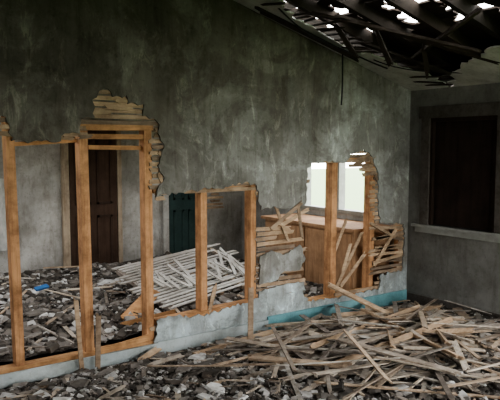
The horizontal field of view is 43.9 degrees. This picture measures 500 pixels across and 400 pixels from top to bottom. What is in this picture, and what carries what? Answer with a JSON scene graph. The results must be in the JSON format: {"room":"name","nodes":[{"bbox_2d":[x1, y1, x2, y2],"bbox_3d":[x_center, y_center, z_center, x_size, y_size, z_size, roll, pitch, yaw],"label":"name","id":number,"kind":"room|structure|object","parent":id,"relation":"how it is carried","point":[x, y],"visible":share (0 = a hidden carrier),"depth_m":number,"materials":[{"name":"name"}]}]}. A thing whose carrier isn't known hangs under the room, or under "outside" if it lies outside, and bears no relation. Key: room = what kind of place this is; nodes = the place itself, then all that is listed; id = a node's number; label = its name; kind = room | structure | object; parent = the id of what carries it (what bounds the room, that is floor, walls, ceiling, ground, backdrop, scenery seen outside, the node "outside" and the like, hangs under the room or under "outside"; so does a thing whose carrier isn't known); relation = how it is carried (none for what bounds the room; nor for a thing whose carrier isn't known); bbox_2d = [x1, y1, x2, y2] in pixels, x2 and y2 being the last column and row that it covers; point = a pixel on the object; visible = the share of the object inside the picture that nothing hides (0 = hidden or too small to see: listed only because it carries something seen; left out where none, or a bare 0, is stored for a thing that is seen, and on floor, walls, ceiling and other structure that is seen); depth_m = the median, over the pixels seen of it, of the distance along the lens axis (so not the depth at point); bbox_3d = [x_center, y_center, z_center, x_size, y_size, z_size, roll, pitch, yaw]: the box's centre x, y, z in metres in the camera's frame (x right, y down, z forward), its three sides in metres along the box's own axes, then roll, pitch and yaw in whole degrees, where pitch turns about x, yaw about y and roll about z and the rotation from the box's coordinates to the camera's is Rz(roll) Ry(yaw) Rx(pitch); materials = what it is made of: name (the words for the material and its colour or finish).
{"room":"abandoned house interior","nodes":[
{"label":"abandoned house interior","id":0,"kind":"room"},
{"bbox_2d":[0,100,241,272],"bbox_3d":[-3.222,-0.084,7.577,7.500,2.400,0.120,-3,6,-35],"label":"wall","id":1,"kind":"structure","parent":0,"point":[38,172],"depth_m":8.05,"materials":[{"name":"paint"}]},
{"bbox_2d":[0,178,6,250],"bbox_3d":[-3.078,0.183,7.506,0.365,0.880,0.060,-3,6,-35],"label":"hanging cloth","id":2,"kind":"object","parent":1,"relation":"hanging from","point":[3,232],"visible":0.58,"depth_m":7.55,"materials":[{"name":"grey fabric"}]},
{"bbox_2d":[60,120,122,265],"bbox_3d":[-2.103,-0.002,8.273,0.820,2.120,0.058,-3,6,-35],"label":"door frame","id":3,"kind":"structure","parent":1,"relation":"attached to","point":[64,157],"depth_m":8.08,"materials":[{"name":"brown wood"}]},
{"bbox_2d":[68,130,117,265],"bbox_3d":[-2.089,0.047,8.285,0.650,1.980,0.035,-3,6,-35],"label":"leaf","id":4,"kind":"object","parent":1,"relation":"attached to","point":[96,209],"visible":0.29,"depth_m":8.32,"materials":[{"name":"brown wood"}]},
{"bbox_2d":[74,140,113,265],"bbox_3d":[-2.075,0.059,8.266,0.510,1.700,0.015,-3,6,-35],"label":"trim","id":5,"kind":"structure","parent":1,"relation":"attached to","point":[97,141],"depth_m":8.28,"materials":[{"name":"brown wood"}]},
{"bbox_2d":[161,143,168,254],"bbox_3d":[-0.963,-0.070,9.084,0.720,2.120,0.058,-3,6,-35],"label":"door frame","id":6,"kind":"structure","parent":1,"relation":"attached to","point":[164,203],"depth_m":8.91,"materials":[{"name":"paint"}]},
{"bbox_2d":[169,193,194,253],"bbox_3d":[-0.950,-0.021,9.095,0.550,1.980,0.035,-3,6,-35],"label":"leaf","id":7,"kind":"object","parent":1,"relation":"attached to","point":[185,204],"visible":0.21,"depth_m":9.06,"materials":[{"name":"green paint"}]},
{"bbox_2d":[173,193,194,252],"bbox_3d":[-0.935,-0.009,9.076,0.410,1.700,0.015,-3,6,-35],"label":"trim","id":8,"kind":"structure","parent":1,"relation":"attached to","point":[174,195],"depth_m":9.07,"materials":[{"name":"green paint"}]},
{"bbox_2d":[207,193,223,208],"bbox_3d":[-0.531,-0.087,9.405,0.341,0.433,0.012,-3,6,-35],"label":"exposed lath","id":9,"kind":"object","parent":1,"relation":"attached to","point":[213,197],"visible":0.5,"depth_m":9.40,"materials":[{"name":"brown wood"}]},
{"bbox_2d":[0,259,398,381],"bbox_3d":[-0.342,1.479,3.657,7.500,0.060,9.800,-3,6,-35],"label":"floor","id":10,"kind":"structure","parent":0,"point":[109,341],"depth_m":5.35,"materials":[{"name":"grey concrete"}]},
{"bbox_2d":[0,243,322,361],"bbox_3d":[-2.450,0.939,6.146,6.600,0.485,3.078,-3,6,-35],"label":"debris heap","id":11,"kind":"object","parent":10,"relation":"on","point":[49,325],"visible":0.62,"depth_m":6.43,"materials":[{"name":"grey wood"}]},
{"bbox_2d":[0,282,499,399],"bbox_3d":[0.521,1.190,3.257,6.470,0.636,4.789,-3,6,-35],"label":"debris heap","id":12,"kind":"object","parent":10,"relation":"on","point":[406,350],"visible":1,"depth_m":4.70,"materials":[{"name":"brown wood"}]},
{"bbox_2d":[261,213,391,289],"bbox_3d":[0.899,0.678,7.732,0.635,0.855,1.720,-3,6,-35],"label":"base cabinet","id":13,"kind":"object","parent":10,"relation":"on","point":[313,226],"visible":0.39,"depth_m":7.33,"materials":[{"name":"brown wood"}]},
{"bbox_2d":[261,213,391,232],"bbox_3d":[0.899,0.269,7.697,0.635,0.035,1.720,-3,6,-35],"label":"countertop","id":14,"kind":"structure","parent":13,"relation":"on","point":[353,226],"depth_m":7.57,"materials":[{"name":"brown wood"}]},
{"bbox_2d":[0,116,403,374],"bbox_3d":[-1.262,0.040,4.898,7.378,2.602,0.150,-3,6,-35],"label":"framing","id":15,"kind":"object","parent":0,"point":[82,147],"visible":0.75,"depth_m":5.18,"materials":[{"name":"brown wood"}]},
{"bbox_2d":[0,90,403,343],"bbox_3d":[-1.272,-0.316,4.816,7.472,3.300,0.026,-3,6,-35],"label":"backing","id":16,"kind":"object","parent":15,"relation":"attached to","point":[121,106],"visible":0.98,"depth_m":5.85,"materials":[{"name":"brown wood"}]},
{"bbox_2d":[0,0,410,342],"bbox_3d":[-1.266,-0.378,4.801,7.500,3.450,0.016,-3,6,-35],"label":"plaster skin","id":17,"kind":"object","parent":16,"relation":"attached to","point":[235,95],"visible":0.98,"depth_m":5.44,"materials":[{"name":"grey paint"}]},
{"bbox_2d":[0,320,267,388],"bbox_3d":[-2.048,1.335,4.361,5.450,0.110,0.020,-3,6,-35],"label":"baseboard","id":18,"kind":"structure","parent":17,"relation":"attached to","point":[195,340],"depth_m":5.08,"materials":[{"name":"paint"}]},
{"bbox_2d":[267,289,406,329],"bbox_3d":[0.976,1.139,6.509,1.980,0.140,0.020,-3,6,-35],"label":"baseboard","id":19,"kind":"structure","parent":17,"relation":"attached to","point":[385,299],"depth_m":6.45,"materials":[{"name":"teal paint"}]},
{"bbox_2d":[258,282,304,298],"bbox_3d":[0.316,0.874,6.034,0.580,0.108,0.014,-3,6,-35],"label":"plaster","id":20,"kind":"object","parent":16,"relation":"attached to","point":[284,289],"visible":1,"depth_m":6.03,"materials":[{"name":"grey paint"}]},
{"bbox_2d":[258,245,305,284],"bbox_3d":[0.316,0.620,6.000,0.573,0.340,0.014,-3,6,-35],"label":"plaster patch","id":21,"kind":"object","parent":16,"relation":"attached to","point":[273,264],"visible":1,"depth_m":5.96,"materials":[{"name":"grey paint"}]},
{"bbox_2d":[241,186,393,268],"bbox_3d":[0.821,-0.219,8.463,0.120,2.520,3.360,-3,6,-35],"label":"wall","id":22,"kind":"structure","parent":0,"point":[260,222],"depth_m":9.28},
{"bbox_2d":[300,163,377,215],"bbox_3d":[1.157,-0.365,7.934,0.130,1.060,1.450,-3,6,-35],"label":"frame","id":23,"kind":"object","parent":22,"relation":"attached to","point":[341,209],"visible":0.3,"depth_m":7.94,"materials":[{"name":"paint"}]},
{"bbox_2d":[234,0,499,90],"bbox_3d":[2.118,-1.436,3.200,3.740,1.062,6.400,-3,6,-35],"label":"ceiling","id":24,"kind":"structure","parent":0,"point":[401,77],"depth_m":5.99,"materials":[{"name":"paint"}]},
{"bbox_2d":[278,8,387,68],"bbox_3d":[0.789,-1.507,5.875,1.406,0.435,0.109,-3,6,-35],"label":"hanging wire","id":25,"kind":"object","parent":24,"relation":"hanging from","point":[290,19],"visible":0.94,"depth_m":5.88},
{"bbox_2d":[341,55,342,104],"bbox_3d":[0.920,-1.222,6.180,0.024,0.542,0.068,0,5,1],"label":"hanging wire","id":26,"kind":"object","parent":24,"relation":"hanging from","point":[342,55],"visible":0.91,"depth_m":6.20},
{"bbox_2d":[374,59,461,73],"bbox_3d":[1.708,-1.300,6.049,0.994,0.171,0.043,1,5,9],"label":"hanging wire","id":27,"kind":"object","parent":24,"relation":"hanging from","point":[374,59],"visible":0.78,"depth_m":6.05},
{"bbox_2d":[255,0,499,80],"bbox_3d":[0.617,-1.433,2.064,7.732,1.229,6.500,-3,6,-35],"label":"rafters","id":28,"kind":"object","parent":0,"point":[462,44],"visible":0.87,"depth_m":5.45,"materials":[{"name":"brown wood"}]},
{"bbox_2d":[260,1,453,85],"bbox_3d":[0.990,-1.486,5.815,2.406,0.717,0.831,-3,6,-35],"label":"ceiling laths","id":29,"kind":"structure","parent":28,"relation":"attached to","point":[306,14],"depth_m":5.84,"materials":[{"name":"brown wood"}]},
{"bbox_2d":[284,0,499,74],"bbox_3d":[1.045,-1.438,1.458,7.772,1.108,8.227,-3,6,-35],"label":"sheathing","id":30,"kind":"object","parent":28,"relation":"on","point":[436,7],"visible":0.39,"depth_m":5.49,"materials":[{"name":"brown wood"}]},
{"bbox_2d":[406,74,499,313],"bbox_3d":[3.701,0.119,4.439,0.120,2.520,6.560,-3,6,-35],"label":"wall","id":31,"kind":"structure","parent":0,"point":[463,271],"depth_m":6.60,"materials":[{"name":"paint"}]},
{"bbox_2d":[407,292,499,317],"bbox_3d":[3.645,1.324,4.494,0.020,0.110,6.350,-3,6,-35],"label":"baseboard","id":32,"kind":"structure","parent":31,"relation":"attached to","point":[422,300],"depth_m":6.72,"materials":[{"name":"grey wood"}]},
{"bbox_2d":[411,223,499,242],"bbox_3d":[3.209,0.463,5.065,0.110,0.090,4.700,-3,6,-35],"label":"sill","id":33,"kind":"structure","parent":31,"relation":"attached to","point":[489,236],"depth_m":6.46,"materials":[{"name":"paint"}]},
{"bbox_2d":[419,101,499,233],"bbox_3d":[2.187,-0.337,6.405,0.025,1.300,1.110,-3,6,-35],"label":"window frame","id":34,"kind":"structure","parent":31,"relation":"attached to","point":[426,113],"depth_m":6.55,"materials":[{"name":"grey wood"}]},
{"bbox_2d":[428,115,497,232],"bbox_3d":[2.212,-0.285,6.439,0.050,1.170,0.830,-3,6,-35],"label":"window","id":35,"kind":"structure","parent":31,"relation":"in","point":[490,117],"depth_m":6.70,"materials":[{"name":"brown wood"}]},
{"bbox_2d":[434,120,495,231],"bbox_3d":[2.253,-0.287,6.468,0.030,1.190,0.870,-3,6,-35],"label":"boarding","id":36,"kind":"object","parent":31,"relation":"attached to","point":[464,150],"visible":0.7,"depth_m":6.46,"materials":[{"name":"brown wood"}]},
{"label":"outside","id":37,"kind":"structure","parent":0,"visible":0},
{"bbox_2d":[311,168,364,210],"bbox_3d":[1.782,1.432,7.145,80.000,0.050,80.000,-3,6,-35],"label":"sky","id":38,"kind":"structure","parent":37,"point":[354,181],"depth_m":30.68,"materials":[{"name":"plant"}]}
]}

